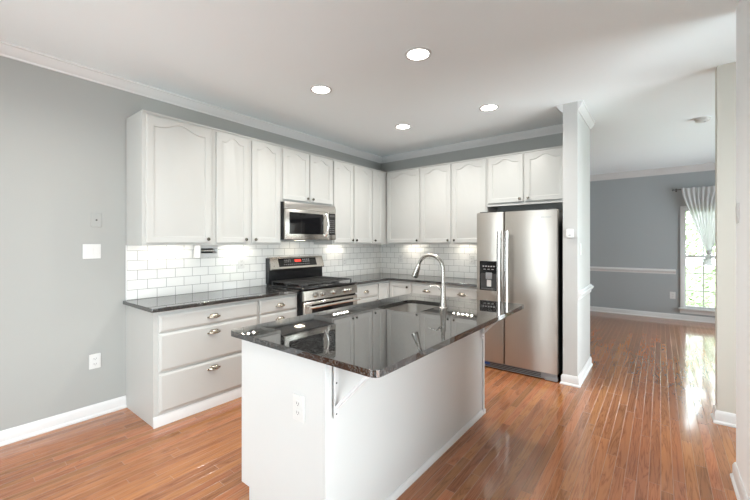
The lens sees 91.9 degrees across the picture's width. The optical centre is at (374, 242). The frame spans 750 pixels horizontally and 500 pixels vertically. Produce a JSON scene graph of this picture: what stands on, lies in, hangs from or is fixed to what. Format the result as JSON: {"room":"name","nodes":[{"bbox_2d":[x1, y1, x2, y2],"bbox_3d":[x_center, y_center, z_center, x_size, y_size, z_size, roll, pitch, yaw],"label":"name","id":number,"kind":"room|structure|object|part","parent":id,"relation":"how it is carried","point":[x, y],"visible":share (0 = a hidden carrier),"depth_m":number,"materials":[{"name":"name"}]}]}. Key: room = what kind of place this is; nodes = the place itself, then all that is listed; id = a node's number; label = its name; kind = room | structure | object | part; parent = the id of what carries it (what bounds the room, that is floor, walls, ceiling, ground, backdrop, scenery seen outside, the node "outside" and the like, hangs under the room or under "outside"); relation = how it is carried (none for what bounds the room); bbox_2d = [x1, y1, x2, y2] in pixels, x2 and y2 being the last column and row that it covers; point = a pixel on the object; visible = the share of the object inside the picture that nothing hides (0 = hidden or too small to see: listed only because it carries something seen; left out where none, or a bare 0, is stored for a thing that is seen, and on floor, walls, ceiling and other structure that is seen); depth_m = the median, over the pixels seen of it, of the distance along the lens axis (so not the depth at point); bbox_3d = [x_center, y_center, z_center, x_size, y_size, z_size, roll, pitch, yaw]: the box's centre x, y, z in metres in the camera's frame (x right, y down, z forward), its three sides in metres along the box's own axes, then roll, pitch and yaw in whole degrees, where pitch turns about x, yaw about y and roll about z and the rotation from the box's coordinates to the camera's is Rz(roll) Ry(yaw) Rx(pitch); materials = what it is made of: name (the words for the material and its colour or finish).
{"room":"kitchen","nodes":[
{"label":"kitchen","id":0,"kind":"room"},
{"bbox_2d":[0,56,380,430],"bbox_3d":[-0.998,0.013,4.607,0.100,2.775,11.400,0,0,38],"label":"wall","id":1,"kind":"structure","parent":0,"point":[63,136],"depth_m":2.76,"materials":[{"name":"grey paint"}]},
{"bbox_2d":[0,395,126,446],"bbox_3d":[-3.267,1.351,1.629,0.024,0.098,3.713,0,0,38],"label":"baseboard","id":2,"kind":"structure","parent":1,"relation":"attached to","point":[11,435],"depth_m":2.74,"materials":[{"name":"white paint"}]},
{"bbox_2d":[83,244,100,258],"bbox_3d":[-2.268,0.070,2.906,0.010,0.118,0.118,0,0,38],"label":"light switch","id":3,"kind":"object","parent":1,"relation":"attached to","point":[90,251],"visible":1,"depth_m":2.91,"materials":[{"name":"white plastic"}]},
{"bbox_2d":[89,353,100,369],"bbox_3d":[-2.257,0.955,2.922,0.009,0.118,0.078,0,0,38],"label":"wall outlet","id":4,"kind":"object","parent":1,"relation":"attached to","point":[94,359],"visible":1,"depth_m":2.92,"materials":[{"name":"white plastic"}]},
{"bbox_2d":[91,213,101,226],"bbox_3d":[-2.249,-0.183,2.928,0.013,0.112,0.072,0,0,38],"label":"cable jack","id":5,"kind":"object","parent":1,"relation":"attached to","point":[96,218],"visible":1,"depth_m":2.93,"materials":[{"name":"grey paint"}]},
{"bbox_2d":[126,109,212,245],"bbox_3d":[-1.787,-0.516,3.198,0.386,1.079,0.580,0,0,38],"label":"upper cabinet","id":6,"kind":"object","parent":1,"relation":"attached to","point":[169,160],"visible":1,"depth_m":3.04,"materials":[{"name":"white paint"}]},
{"bbox_2d":[0,40,381,162],"bbox_3d":[-2.137,-1.334,3.030,0.064,0.082,7.312,0,0,38],"label":"crown molding","id":7,"kind":"structure","parent":1,"relation":"attached to","point":[8,50],"depth_m":3.23,"materials":[{"name":"white paint"}]},
{"bbox_2d":[213,128,280,244],"bbox_3d":[-1.373,-0.516,3.724,0.386,1.079,0.756,0,0,38],"label":"upper cabinet","id":8,"kind":"object","parent":1,"relation":"attached to","point":[246,170],"visible":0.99,"depth_m":3.58,"materials":[{"name":"white paint"}]},
{"bbox_2d":[194,245,217,257],"bbox_3d":[-1.642,0.083,3.532,0.120,0.120,0.185,0,0,38],"label":"holder","id":9,"kind":"object","parent":8,"relation":"attached to","point":[200,251],"visible":1,"depth_m":3.49,"materials":[{"name":"white plastic"}]},
{"bbox_3d":[-1.695,0.083,3.464,0.120,0.120,0.012,0,0,38],"label":"plate","id":10,"kind":"part","parent":9,"relation":"part of","materials":[{"name":"white plastic"}]},
{"bbox_3d":[-1.364,-0.511,3.481,0.018,1.029,0.330,0,0,38],"label":"door","id":11,"kind":"part","parent":8,"relation":"part of","materials":[{"name":"white paint"}]},
{"bbox_3d":[-1.133,-0.511,3.775,0.018,1.029,0.338,0,0,38],"label":"door","id":12,"kind":"part","parent":8,"relation":"part of","materials":[{"name":"white paint"}]},
{"bbox_2d":[126,241,380,299],"bbox_3d":[-1.009,0.234,4.504,0.010,0.513,3.600,0,0,38],"label":"tile backsplash","id":13,"kind":"structure","parent":1,"relation":"attached to","point":[161,270],"depth_m":3.75,"materials":[{"name":"white tile"}]},
{"bbox_3d":[-2.121,0.257,3.093,0.010,0.468,0.007,0,0,38],"label":"edge trim","id":14,"kind":"part","parent":13,"relation":"part of","materials":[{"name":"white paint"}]},
{"bbox_2d":[238,257,244,268],"bbox_3d":[-1.449,0.220,3.934,0.009,0.118,0.078,0,0,38],"label":"wall outlet","id":15,"kind":"object","parent":13,"relation":"attached to","point":[241,261],"visible":1,"depth_m":3.93,"materials":[{"name":"white plastic"}]},
{"bbox_2d":[281,145,332,205],"bbox_3d":[-0.895,-0.754,4.330,0.386,0.604,0.784,0,0,38],"label":"upper cabinet","id":16,"kind":"object","parent":1,"relation":"attached to","point":[306,177],"visible":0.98,"depth_m":4.19,"materials":[{"name":"white paint"}]},
{"bbox_3d":[-0.887,-0.749,4.086,0.018,0.554,0.371,0,0,38],"label":"door","id":17,"kind":"part","parent":16,"relation":"part of","materials":[{"name":"white paint"}]},
{"bbox_2d":[281,201,335,240],"bbox_3d":[-0.861,-0.235,4.300,0.476,0.421,0.772,0,0,38],"label":"microwave","id":18,"kind":"object","parent":16,"relation":"attached to","point":[299,221],"visible":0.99,"depth_m":4.13,"materials":[{"name":"silver metal"}]},
{"bbox_3d":[-0.777,-0.201,4.145,0.028,0.330,0.631,0,0,38],"label":"door","id":19,"kind":"part","parent":18,"relation":"part of","materials":[{"name":"metal"}]},
{"bbox_3d":[-0.573,-0.210,4.341,0.073,0.284,0.027,0,0,38],"label":"handle","id":20,"kind":"part","parent":18,"relation":"part of","materials":[{"name":"metal"}]},
{"bbox_3d":[-0.538,-0.201,4.448,0.028,0.330,0.138,0,0,38],"label":"control panel","id":21,"kind":"part","parent":18,"relation":"part of","materials":[{"name":"metal"}]},
{"bbox_3d":[-0.650,-0.749,4.386,0.018,0.554,0.360,0,0,38],"label":"door","id":22,"kind":"part","parent":16,"relation":"part of","materials":[{"name":"white paint"}]},
{"bbox_2d":[314,158,371,244],"bbox_3d":[-0.409,-0.516,4.946,0.386,1.079,0.782,0,0,38],"label":"upper cabinet","id":23,"kind":"object","parent":1,"relation":"attached to","point":[351,183],"visible":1,"depth_m":4.80,"materials":[{"name":"white paint"}]},
{"bbox_3d":[-0.405,-0.511,4.697,0.018,1.029,0.364,0,0,38],"label":"door","id":24,"kind":"part","parent":23,"relation":"part of","materials":[{"name":"white paint"}]},
{"bbox_3d":[-0.166,-0.511,5.001,0.018,1.029,0.370,0,0,38],"label":"door","id":25,"kind":"part","parent":23,"relation":"part of","materials":[{"name":"white paint"}]},
{"bbox_2d":[371,169,386,243],"bbox_3d":[0.044,-0.516,5.521,0.386,1.079,0.679,0,0,38],"label":"upper cabinet","id":26,"kind":"object","parent":1,"relation":"attached to","point":[379,178],"visible":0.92,"depth_m":5.29,"materials":[{"name":"white paint"}]},
{"bbox_3d":[0.036,-0.511,5.257,0.018,1.029,0.222,0,0,38],"label":"door","id":27,"kind":"part","parent":26,"relation":"part of","materials":[{"name":"white paint"}]},
{"bbox_2d":[0,311,736,499],"bbox_3d":[1.627,1.460,2.537,6.786,0.120,11.400,0,0,38],"label":"floor","id":28,"kind":"structure","parent":0,"point":[639,425],"depth_m":2.48,"materials":[{"name":"brown wood"}]},
{"bbox_2d":[126,298,257,428],"bbox_3d":[-1.603,0.962,3.256,0.621,0.876,0.908,0,0,38],"label":"base cabinet","id":29,"kind":"object","parent":28,"relation":"on","point":[181,363],"visible":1,"depth_m":2.95,"materials":[{"name":"white paint"}]},
{"bbox_3d":[-1.389,1.361,3.087,0.018,0.078,0.908,0,0,38],"label":"toe moulding","id":30,"kind":"part","parent":29,"relation":"part of","materials":[{"name":"white paint"}]},
{"bbox_3d":[-1.381,1.152,3.096,0.018,0.296,0.857,0,0,38],"label":"drawer","id":31,"kind":"part","parent":29,"relation":"part of","materials":[{"name":"white paint"}]},
{"bbox_3d":[-1.381,0.843,3.096,0.018,0.290,0.857,0,0,38],"label":"drawer","id":32,"kind":"part","parent":29,"relation":"part of","materials":[{"name":"white paint"}]},
{"bbox_3d":[-1.381,0.621,3.096,0.018,0.137,0.857,0,0,38],"label":"drawer","id":33,"kind":"part","parent":29,"relation":"part of","materials":[{"name":"white paint"}]},
{"bbox_2d":[123,286,299,312],"bbox_3d":[-1.461,0.507,3.433,0.610,0.031,1.406,0,0,38],"label":"countertop","id":34,"kind":"structure","parent":29,"relation":"on","point":[174,302],"depth_m":3.20,"materials":[{"name":"black stone"}]},
{"bbox_3d":[-1.362,1.059,3.082,0.028,0.034,0.116,0,0,38],"label":"cup pull","id":35,"kind":"part","parent":29,"relation":"part of","materials":[{"name":"silver metal"}]},
{"bbox_3d":[-1.362,0.753,3.082,0.028,0.034,0.116,0,0,38],"label":"cup pull","id":36,"kind":"part","parent":29,"relation":"part of","materials":[{"name":"silver metal"}]},
{"bbox_3d":[-1.362,0.620,3.082,0.028,0.034,0.116,0,0,38],"label":"cup pull","id":37,"kind":"part","parent":29,"relation":"part of","materials":[{"name":"silver metal"}]},
{"bbox_2d":[258,293,296,323],"bbox_3d":[-1.174,0.962,3.800,0.621,0.876,0.474,0,0,38],"label":"base cabinet","id":38,"kind":"object","parent":28,"relation":"on","point":[273,308],"visible":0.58,"depth_m":3.60,"materials":[{"name":"white paint"}]},
{"bbox_3d":[-0.960,0.843,3.631,0.018,0.290,0.450,0,0,38],"label":"drawer","id":39,"kind":"part","parent":38,"relation":"part of","materials":[{"name":"white paint"}]},
{"bbox_3d":[-0.960,0.621,3.631,0.018,0.137,0.450,0,0,38],"label":"drawer","id":40,"kind":"part","parent":38,"relation":"part of","materials":[{"name":"white paint"}]},
{"bbox_2d":[266,255,359,315],"bbox_3d":[-0.710,0.784,4.279,0.738,1.232,0.842,0,0,38],"label":"gas range","id":41,"kind":"object","parent":28,"relation":"on","point":[318,293],"visible":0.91,"depth_m":4.20,"materials":[{"name":"silver metal"}]},
{"bbox_2d":[266,281,356,289],"bbox_3d":[-0.736,0.486,4.300,0.650,0.016,0.842,0,0,38],"label":"cooktop","id":42,"kind":"object","parent":41,"relation":"in","point":[335,284],"depth_m":4.10,"materials":[{"name":"black ceramic"}]},
{"bbox_3d":[-0.485,0.560,4.102,0.029,0.110,0.838,0,0,38],"label":"control panel","id":43,"kind":"part","parent":41,"relation":"part of","materials":[{"name":"metal"}]},
{"bbox_3d":[-0.484,0.906,4.101,0.034,0.557,0.834,0,0,38],"label":"oven door","id":44,"kind":"part","parent":41,"relation":"part of","materials":[{"name":"metal"}]},
{"bbox_3d":[-0.445,0.678,4.070,0.064,0.027,0.782,0,0,38],"label":"door handle","id":45,"kind":"part","parent":41,"relation":"part of","materials":[{"name":"metal"}]},
{"bbox_2d":[242,328,485,499],"bbox_3d":[0.093,0.959,2.477,0.659,0.883,1.806,0,0,38],"label":"kitchen island","id":46,"kind":"object","parent":28,"relation":"on","point":[397,424],"visible":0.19,"depth_m":1.86,"materials":[{"name":"white paint"}]},
{"bbox_3d":[-0.469,0.959,1.781,0.639,0.883,0.018,0,0,38],"label":"panel","id":47,"kind":"part","parent":46,"relation":"part of","materials":[{"name":"white paint"}]},
{"bbox_2d":[293,393,304,422],"bbox_3d":[-0.354,0.763,1.674,0.080,0.120,0.009,0,0,38],"label":"wall outlet","id":48,"kind":"object","parent":46,"relation":"attached to","point":[298,401],"visible":1,"depth_m":1.67,"materials":[{"name":"white plastic"}]},
{"bbox_2d":[295,400,299,406],"bbox_3d":[-0.355,0.742,1.672,0.034,0.028,0.002,0,0,38],"label":"receptacle","id":49,"kind":"object","parent":48,"relation":"attached to","point":[297,402],"depth_m":1.67,"materials":[{"name":"white plastic"}]},
{"bbox_2d":[295,409,299,416],"bbox_3d":[-0.355,0.784,1.672,0.034,0.028,0.002,0,0,38],"label":"receptacle","id":50,"kind":"object","parent":48,"relation":"attached to","point":[297,411],"depth_m":1.67,"materials":[{"name":"white plastic"}]},
{"bbox_2d":[333,367,369,418],"bbox_3d":[-0.084,0.648,1.543,0.235,0.260,0.028,0,0,38],"label":"brace","id":51,"kind":"object","parent":46,"relation":"attached to","point":[336,404],"visible":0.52,"depth_m":1.60,"materials":[{"name":"white paint"}]},
{"bbox_3d":[-0.174,0.648,1.614,0.006,0.260,0.028,0,0,38],"label":"wall plate","id":52,"kind":"part","parent":51,"relation":"part of","materials":[{"name":"white paint"}]},
{"bbox_2d":[231,293,523,377],"bbox_3d":[0.184,0.501,2.438,1.046,0.030,1.900,0,0,38],"label":"island countertop","id":53,"kind":"structure","parent":46,"relation":"on","point":[369,339],"depth_m":1.98,"materials":[{"name":"black stone"}]},
{"bbox_2d":[386,303,437,311],"bbox_3d":[0.286,0.600,2.805,0.391,0.165,0.536,0,0,38],"label":"sink","id":54,"kind":"object","parent":53,"relation":"in","point":[410,307],"visible":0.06,"depth_m":3.05,"materials":[{"name":"metal"}]},
{"bbox_2d":[411,253,447,308],"bbox_3d":[0.410,0.284,2.764,0.306,0.404,0.064,0,0,38],"label":"faucet","id":55,"kind":"object","parent":53,"relation":"on","point":[415,273],"visible":1,"depth_m":2.69,"materials":[{"name":"silver metal"}]},
{"bbox_3d":[0.333,0.959,2.286,0.005,0.883,1.766,0,0,38],"label":"panel","id":56,"kind":"part","parent":46,"relation":"part of","materials":[{"name":"white paint"}]},
{"bbox_3d":[0.345,1.383,2.282,0.018,0.034,1.739,0,0,38],"label":"shoe moulding","id":57,"kind":"part","parent":46,"relation":"part of","materials":[{"name":"white paint"}]},
{"bbox_2d":[482,321,497,338],"bbox_3d":[0.964,0.648,2.872,0.235,0.260,0.028,0,0,38],"label":"brace","id":58,"kind":"object","parent":46,"relation":"attached to","point":[490,326],"visible":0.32,"depth_m":2.92,"materials":[{"name":"white paint"}]},
{"bbox_2d":[355,282,377,303],"bbox_3d":[-0.335,0.962,4.864,0.621,0.876,0.520,0,0,38],"label":"base cabinet","id":59,"kind":"object","parent":28,"relation":"on","point":[367,292],"visible":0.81,"depth_m":4.71,"materials":[{"name":"white paint"}]},
{"bbox_3d":[-0.107,0.631,4.712,0.018,0.158,0.445,0,0,38],"label":"drawer","id":60,"kind":"part","parent":59,"relation":"part of","materials":[{"name":"white paint"}]},
{"bbox_3d":[-0.107,1.012,4.712,0.018,0.576,0.445,0,0,38],"label":"door","id":61,"kind":"part","parent":59,"relation":"part of","materials":[{"name":"white paint"}]},
{"bbox_2d":[377,280,411,299],"bbox_3d":[0.216,0.962,5.295,0.953,0.876,0.838,0,0,38],"label":"base cabinet","id":62,"kind":"object","parent":28,"relation":"on","point":[389,288],"visible":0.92,"depth_m":4.99,"materials":[{"name":"white paint"}]},
{"bbox_3d":[0.119,0.926,5.000,0.018,0.748,0.230,0,0,38],"label":"door","id":63,"kind":"part","parent":62,"relation":"part of","materials":[{"name":"white paint"}]},
{"bbox_3d":[0.344,0.926,4.985,0.345,0.748,0.018,0,0,38],"label":"door","id":64,"kind":"part","parent":62,"relation":"part of","materials":[{"name":"white paint"}]},
{"bbox_2d":[339,273,476,286],"bbox_3d":[0.436,0.507,4.785,1.916,0.031,1.352,0,0,38],"label":"countertop","id":65,"kind":"structure","parent":62,"relation":"on","point":[369,278],"depth_m":4.86,"materials":[{"name":"black stone"}]},
{"bbox_2d":[412,282,440,295],"bbox_3d":[0.851,0.962,4.933,0.489,0.876,0.621,0,0,38],"label":"drawer","id":66,"kind":"object","parent":28,"relation":"on","point":[420,288],"visible":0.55,"depth_m":4.72,"materials":[{"name":"white paint"}]},
{"bbox_2d":[446,285,476,298],"bbox_3d":[1.232,0.962,4.632,0.480,0.876,0.621,0,0,38],"label":"drawer","id":67,"kind":"object","parent":28,"relation":"on","point":[467,292],"visible":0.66,"depth_m":4.41,"materials":[{"name":"white paint"}]},
{"bbox_2d":[477,208,562,381],"bbox_3d":[1.687,0.526,4.122,0.842,1.747,0.801,0,0,38],"label":"refrigerator","id":68,"kind":"object","parent":28,"relation":"on","point":[520,253],"visible":0.79,"depth_m":3.81,"materials":[{"name":"grey metal"}]},
{"bbox_3d":[1.264,0.369,4.022,0.070,0.075,0.014,0,0,38],"label":"dispenser spout","id":69,"kind":"part","parent":68,"relation":"part of","materials":[{"name":"grey plastic"}]},
{"bbox_3d":[1.298,0.491,4.059,0.308,1.653,0.070,0,0,38],"label":"freezer door","id":70,"kind":"part","parent":68,"relation":"part of","materials":[{"name":"silver metal"}]},
{"bbox_3d":[1.344,0.328,3.930,0.034,0.905,0.074,0,0,38],"label":"handle","id":71,"kind":"part","parent":68,"relation":"part of","materials":[{"name":"metal"}]},
{"bbox_3d":[1.410,0.328,3.878,0.034,0.905,0.074,0,0,38],"label":"handle","id":72,"kind":"part","parent":68,"relation":"part of","materials":[{"name":"metal"}]},
{"bbox_3d":[1.631,0.491,3.796,0.526,1.653,0.070,0,0,38],"label":"fridge door","id":73,"kind":"part","parent":68,"relation":"part of","materials":[{"name":"silver metal"}]},
{"bbox_2d":[0,0,738,174],"bbox_3d":[1.627,-1.425,2.537,6.786,0.100,11.400,0,0,38],"label":"ceiling","id":74,"kind":"structure","parent":0,"point":[643,70],"depth_m":2.74,"materials":[{"name":"paint"}]},
{"bbox_2d":[310,85,331,93],"bbox_3d":[-0.484,-1.371,3.254,0.196,0.008,0.196,0,0,38],"label":"recessed light","id":75,"kind":"object","parent":74,"relation":"in","point":[318,89],"visible":1,"depth_m":3.25,"materials":[{"name":"white paint"}]},
{"bbox_2d":[313,86,328,92],"bbox_3d":[-0.484,-1.373,3.254,0.150,0.002,0.150,0,0,33],"label":"diffuser","id":76,"kind":"object","parent":75,"relation":"attached to","point":[316,89],"depth_m":3.25,"materials":[{"name":"white"}]},
{"bbox_2d":[395,124,410,129],"bbox_3d":[0.332,-1.371,4.291,0.196,0.008,0.196,0,0,38],"label":"recessed light","id":77,"kind":"object","parent":74,"relation":"in","point":[399,126],"visible":1,"depth_m":4.28,"materials":[{"name":"white paint"}]},
{"bbox_2d":[397,125,408,128],"bbox_3d":[0.332,-1.373,4.291,0.150,0.002,0.150,0,0,33],"label":"diffuser","id":78,"kind":"object","parent":77,"relation":"attached to","point":[398,126],"depth_m":4.30,"materials":[{"name":"white"}]},
{"bbox_2d":[405,47,431,60],"bbox_3d":[0.314,-1.371,2.643,0.196,0.008,0.196,0,0,38],"label":"recessed light","id":79,"kind":"object","parent":74,"relation":"in","point":[416,53],"visible":1,"depth_m":2.63,"materials":[{"name":"white paint"}]},
{"bbox_2d":[408,49,427,59],"bbox_3d":[0.314,-1.373,2.643,0.150,0.002,0.150,0,0,44],"label":"diffuser","id":80,"kind":"object","parent":79,"relation":"attached to","point":[413,54],"depth_m":2.64,"materials":[{"name":"white"}]},
{"bbox_2d":[479,104,498,110],"bbox_3d":[1.159,-1.371,3.688,0.196,0.008,0.196,0,0,38],"label":"recessed light","id":81,"kind":"object","parent":74,"relation":"in","point":[488,107],"visible":1,"depth_m":3.68,"materials":[{"name":"white paint"}]},
{"bbox_2d":[481,105,496,109],"bbox_3d":[1.159,-1.373,3.688,0.150,0.002,0.150,0,0,33],"label":"diffuser","id":82,"kind":"object","parent":81,"relation":"attached to","point":[485,107],"depth_m":3.68,"materials":[{"name":"white"}]},
{"bbox_2d":[694,116,710,122],"bbox_3d":[3.613,-1.352,4.002,0.140,0.046,0.140,0,0,38],"label":"smoke detector","id":83,"kind":"object","parent":74,"relation":"attached to","point":[702,119],"visible":1,"depth_m":3.97,"materials":[{"name":"white plastic"}]},
{"bbox_2d":[381,133,562,278],"bbox_3d":[1.230,0.013,5.075,2.821,2.775,0.070,0,0,38],"label":"wall","id":84,"kind":"structure","parent":0,"point":[553,140],"depth_m":4.74,"materials":[{"name":"grey paint"}]},
{"bbox_2d":[386,167,420,243],"bbox_3d":[0.497,-0.516,5.350,0.587,1.079,0.386,0,0,38],"label":"upper cabinet","id":85,"kind":"object","parent":84,"relation":"attached to","point":[404,185],"visible":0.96,"depth_m":5.20,"materials":[{"name":"white paint"}]},
{"bbox_2d":[381,244,476,278],"bbox_3d":[0.881,0.232,5.300,1.978,0.518,0.008,0,0,38],"label":"tile backsplash","id":86,"kind":"structure","parent":84,"relation":"attached to","point":[455,257],"depth_m":5.33,"materials":[{"name":"white tile"}]},
{"bbox_2d":[469,256,473,263],"bbox_3d":[1.318,0.235,4.945,0.078,0.118,0.009,0,0,38],"label":"wall outlet","id":87,"kind":"object","parent":86,"relation":"attached to","point":[471,258],"visible":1,"depth_m":4.94,"materials":[{"name":"white plastic"}]},
{"bbox_2d":[420,157,496,244],"bbox_3d":[1.101,-0.516,4.874,0.948,1.079,0.386,0,0,38],"label":"upper cabinet","id":88,"kind":"object","parent":84,"relation":"attached to","point":[453,194],"visible":0.96,"depth_m":4.72,"materials":[{"name":"white paint"}]},
{"bbox_3d":[0.819,-0.511,4.897,0.446,1.029,0.018,0,0,38],"label":"door","id":89,"kind":"part","parent":88,"relation":"part of","materials":[{"name":"white paint"}]},
{"bbox_3d":[1.190,-0.511,4.604,0.448,1.029,0.018,0,0,38],"label":"door","id":90,"kind":"part","parent":88,"relation":"part of","materials":[{"name":"white paint"}]},
{"bbox_2d":[381,124,562,162],"bbox_3d":[1.189,-1.334,5.022,2.821,0.082,0.064,0,0,38],"label":"crown molding","id":91,"kind":"structure","parent":84,"relation":"attached to","point":[556,129],"depth_m":4.85,"materials":[{"name":"white paint"}]},
{"bbox_2d":[487,145,562,208],"bbox_3d":[1.832,-0.749,4.298,0.910,0.614,0.386,0,0,38],"label":"upper cabinet","id":92,"kind":"object","parent":84,"relation":"attached to","point":[535,176],"visible":0.94,"depth_m":4.17,"materials":[{"name":"white paint"}]},
{"bbox_3d":[1.551,-0.751,4.319,0.412,0.550,0.018,0,0,38],"label":"door","id":93,"kind":"part","parent":92,"relation":"part of","materials":[{"name":"white paint"}]},
{"bbox_3d":[1.897,-0.751,4.047,0.420,0.550,0.018,0,0,38],"label":"door","id":94,"kind":"part","parent":92,"relation":"part of","materials":[{"name":"white paint"}]},
{"bbox_2d":[563,101,589,376],"bbox_3d":[2.164,0.013,3.876,0.129,2.775,0.797,0,0,38],"label":"wall","id":95,"kind":"structure","parent":0,"point":[576,133],"depth_m":3.59,"materials":[{"name":"grey paint"}]},
{"bbox_2d":[556,104,562,115],"bbox_3d":[2.066,-1.334,3.908,0.064,0.082,0.727,0,0,38],"label":"crown molding","id":96,"kind":"structure","parent":95,"relation":"attached to","point":[559,107],"depth_m":3.62,"materials":[{"name":"white paint"}]},
{"bbox_2d":[560,374,579,387],"bbox_3d":[1.909,1.351,3.554,0.177,0.098,0.024,0,0,38],"label":"baseboard","id":97,"kind":"structure","parent":95,"relation":"attached to","point":[569,380],"depth_m":3.55,"materials":[{"name":"white paint"}]},
{"bbox_2d":[566,229,573,237],"bbox_3d":[1.910,-0.090,3.554,0.068,0.090,0.023,0,0,38],"label":"wall sensor","id":98,"kind":"object","parent":95,"relation":"attached to","point":[569,232],"visible":1,"depth_m":3.54,"materials":[{"name":"white plastic"}]},
{"bbox_2d":[578,356,592,386],"bbox_3d":[2.224,1.351,3.829,0.024,0.098,0.845,0,0,38],"label":"baseboard","id":99,"kind":"structure","parent":95,"relation":"attached to","point":[582,375],"depth_m":3.80,"materials":[{"name":"white paint"}]},
{"bbox_2d":[578,284,593,299],"bbox_3d":[2.238,0.515,3.839,0.034,0.090,0.831,0,0,38],"label":"chair rail","id":100,"kind":"object","parent":95,"relation":"attached to","point":[586,290],"visible":1,"depth_m":3.75,"materials":[{"name":"white paint"}]},
{"bbox_2d":[578,100,594,129],"bbox_3d":[2.247,-1.333,3.840,0.046,0.085,0.843,0,0,38],"label":"crown molding","id":101,"kind":"structure","parent":95,"relation":"attached to","point":[583,110],"depth_m":3.76,"materials":[{"name":"white paint"}]},
{"bbox_2d":[590,170,714,317],"bbox_3d":[5.131,0.013,6.982,6.586,2.775,0.120,0,0,38],"label":"wall","id":102,"kind":"structure","parent":0,"point":[635,222],"depth_m":6.96,"materials":[{"name":"grey paint"}]},
{"bbox_2d":[590,266,675,273],"bbox_3d":[3.990,0.532,7.784,3.801,0.090,0.034,0,0,38],"label":"chair rail","id":103,"kind":"object","parent":102,"relation":"attached to","point":[592,268],"visible":0.34,"depth_m":6.98,"materials":[{"name":"white paint"}]},
{"bbox_2d":[590,163,714,180],"bbox_3d":[5.067,-1.317,6.901,6.586,0.115,0.088,0,0,38],"label":"crown molding","id":104,"kind":"structure","parent":102,"relation":"attached to","point":[709,166],"depth_m":6.77,"materials":[{"name":"white paint"}]},
{"bbox_2d":[590,306,714,322],"bbox_3d":[5.087,1.351,6.926,6.586,0.098,0.024,0,0,38],"label":"baseboard","id":105,"kind":"structure","parent":102,"relation":"attached to","point":[592,308],"depth_m":6.79,"materials":[{"name":"white paint"}]},
{"bbox_2d":[670,292,674,298],"bbox_3d":[5.455,0.965,6.645,0.080,0.125,0.009,0,0,38],"label":"wall outlet","id":106,"kind":"object","parent":102,"relation":"attached to","point":[672,294],"visible":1,"depth_m":6.65,"materials":[{"name":"white plastic"}]},
{"bbox_2d":[678,206,714,315],"bbox_3d":[5.910,0.305,6.317,0.960,1.930,0.160,0,0,38],"label":"window","id":107,"kind":"structure","parent":102,"relation":"in","point":[684,308],"depth_m":6.55,"materials":[{"name":"white paint"}]},
{"bbox_3d":[5.910,1.222,6.317,0.960,0.095,0.160,0,0,38],"label":"sill","id":108,"kind":"part","parent":107,"relation":"part of","materials":[{"name":"white paint"}]},
{"bbox_3d":[5.941,-0.170,6.357,0.820,0.880,0.030,0,0,38],"label":"sash","id":109,"kind":"part","parent":107,"relation":"part of","materials":[{"name":"glass"}]},
{"bbox_3d":[5.919,0.705,6.329,0.820,0.950,0.030,0,0,38],"label":"sash","id":110,"kind":"part","parent":107,"relation":"part of","materials":[{"name":"glass"}]},
{"bbox_3d":[5.866,-0.955,6.270,1.130,0.060,0.088,0,0,38],"label":"curtain rod","id":111,"kind":"object","parent":102,"relation":"attached to","visible":0},
{"bbox_2d":[681,186,714,265],"bbox_3d":[5.778,-0.293,6.271,0.730,1.376,0.074,0,0,38],"label":"curtain","id":112,"kind":"object","parent":111,"relation":"hanging from","point":[699,201],"visible":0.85,"depth_m":6.31,"materials":[{"name":"white fabric"}]},
{"bbox_2d":[715,62,735,413],"bbox_3d":[3.740,0.013,2.044,2.657,2.775,0.118,0,0,38],"label":"wall","id":113,"kind":"structure","parent":0,"point":[725,75],"depth_m":2.79,"materials":[{"name":"beige paint"}]},
{"bbox_2d":[711,404,716,420],"bbox_3d":[2.687,1.351,2.874,0.024,0.098,0.166,0,0,38],"label":"baseboard","id":114,"kind":"structure","parent":113,"relation":"attached to","point":[714,406],"depth_m":2.87,"materials":[{"name":"white paint"}]},
{"bbox_2d":[713,410,735,427],"bbox_3d":[3.137,1.351,2.429,1.281,0.098,0.024,0,0,38],"label":"baseboard","id":115,"kind":"structure","parent":113,"relation":"attached to","point":[721,417],"depth_m":2.78,"materials":[{"name":"white paint"}]},
{"bbox_2d":[736,0,749,499],"bbox_3d":[0.449,0.013,-0.093,0.120,2.775,5.610,0,0,38],"label":"wall","id":116,"kind":"structure","parent":0,"point":[743,8],"depth_m":1.98,"materials":[{"name":"paint"}]},
{"bbox_2d":[735,202,738,223],"bbox_3d":[2.085,-0.170,2.088,0.010,0.118,0.072,0,0,38],"label":"light switch","id":117,"kind":"object","parent":116,"relation":"attached to","point":[737,204],"visible":1,"depth_m":2.07,"materials":[{"name":"white plastic"}]},
{"bbox_2d":[730,462,748,499],"bbox_3d":[0.400,1.351,-0.039,0.024,0.098,5.634,0,0,38],"label":"baseboard","id":118,"kind":"structure","parent":116,"relation":"attached to","point":[735,476],"depth_m":2.02,"materials":[{"name":"white paint"}]},
{"label":"outside","id":119,"kind":"structure","parent":0,"visible":0},
{"bbox_2d":[686,265,714,307],"bbox_3d":[15.137,1.950,19.201,60.000,0.100,31.100,0,0,38],"label":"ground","id":120,"kind":"structure","parent":119,"point":[712,297],"depth_m":16.88,"materials":[{"name":"white"}]},
{"bbox_2d":[686,211,714,307],"bbox_3d":[9.302,-1.327,9.712,8.054,6.470,4.747,0,0,30],"label":"tree","id":121,"kind":"object","parent":120,"relation":"on","point":[689,220],"visible":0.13,"depth_m":9.90,"materials":[{"name":"green plant"}]}
]}

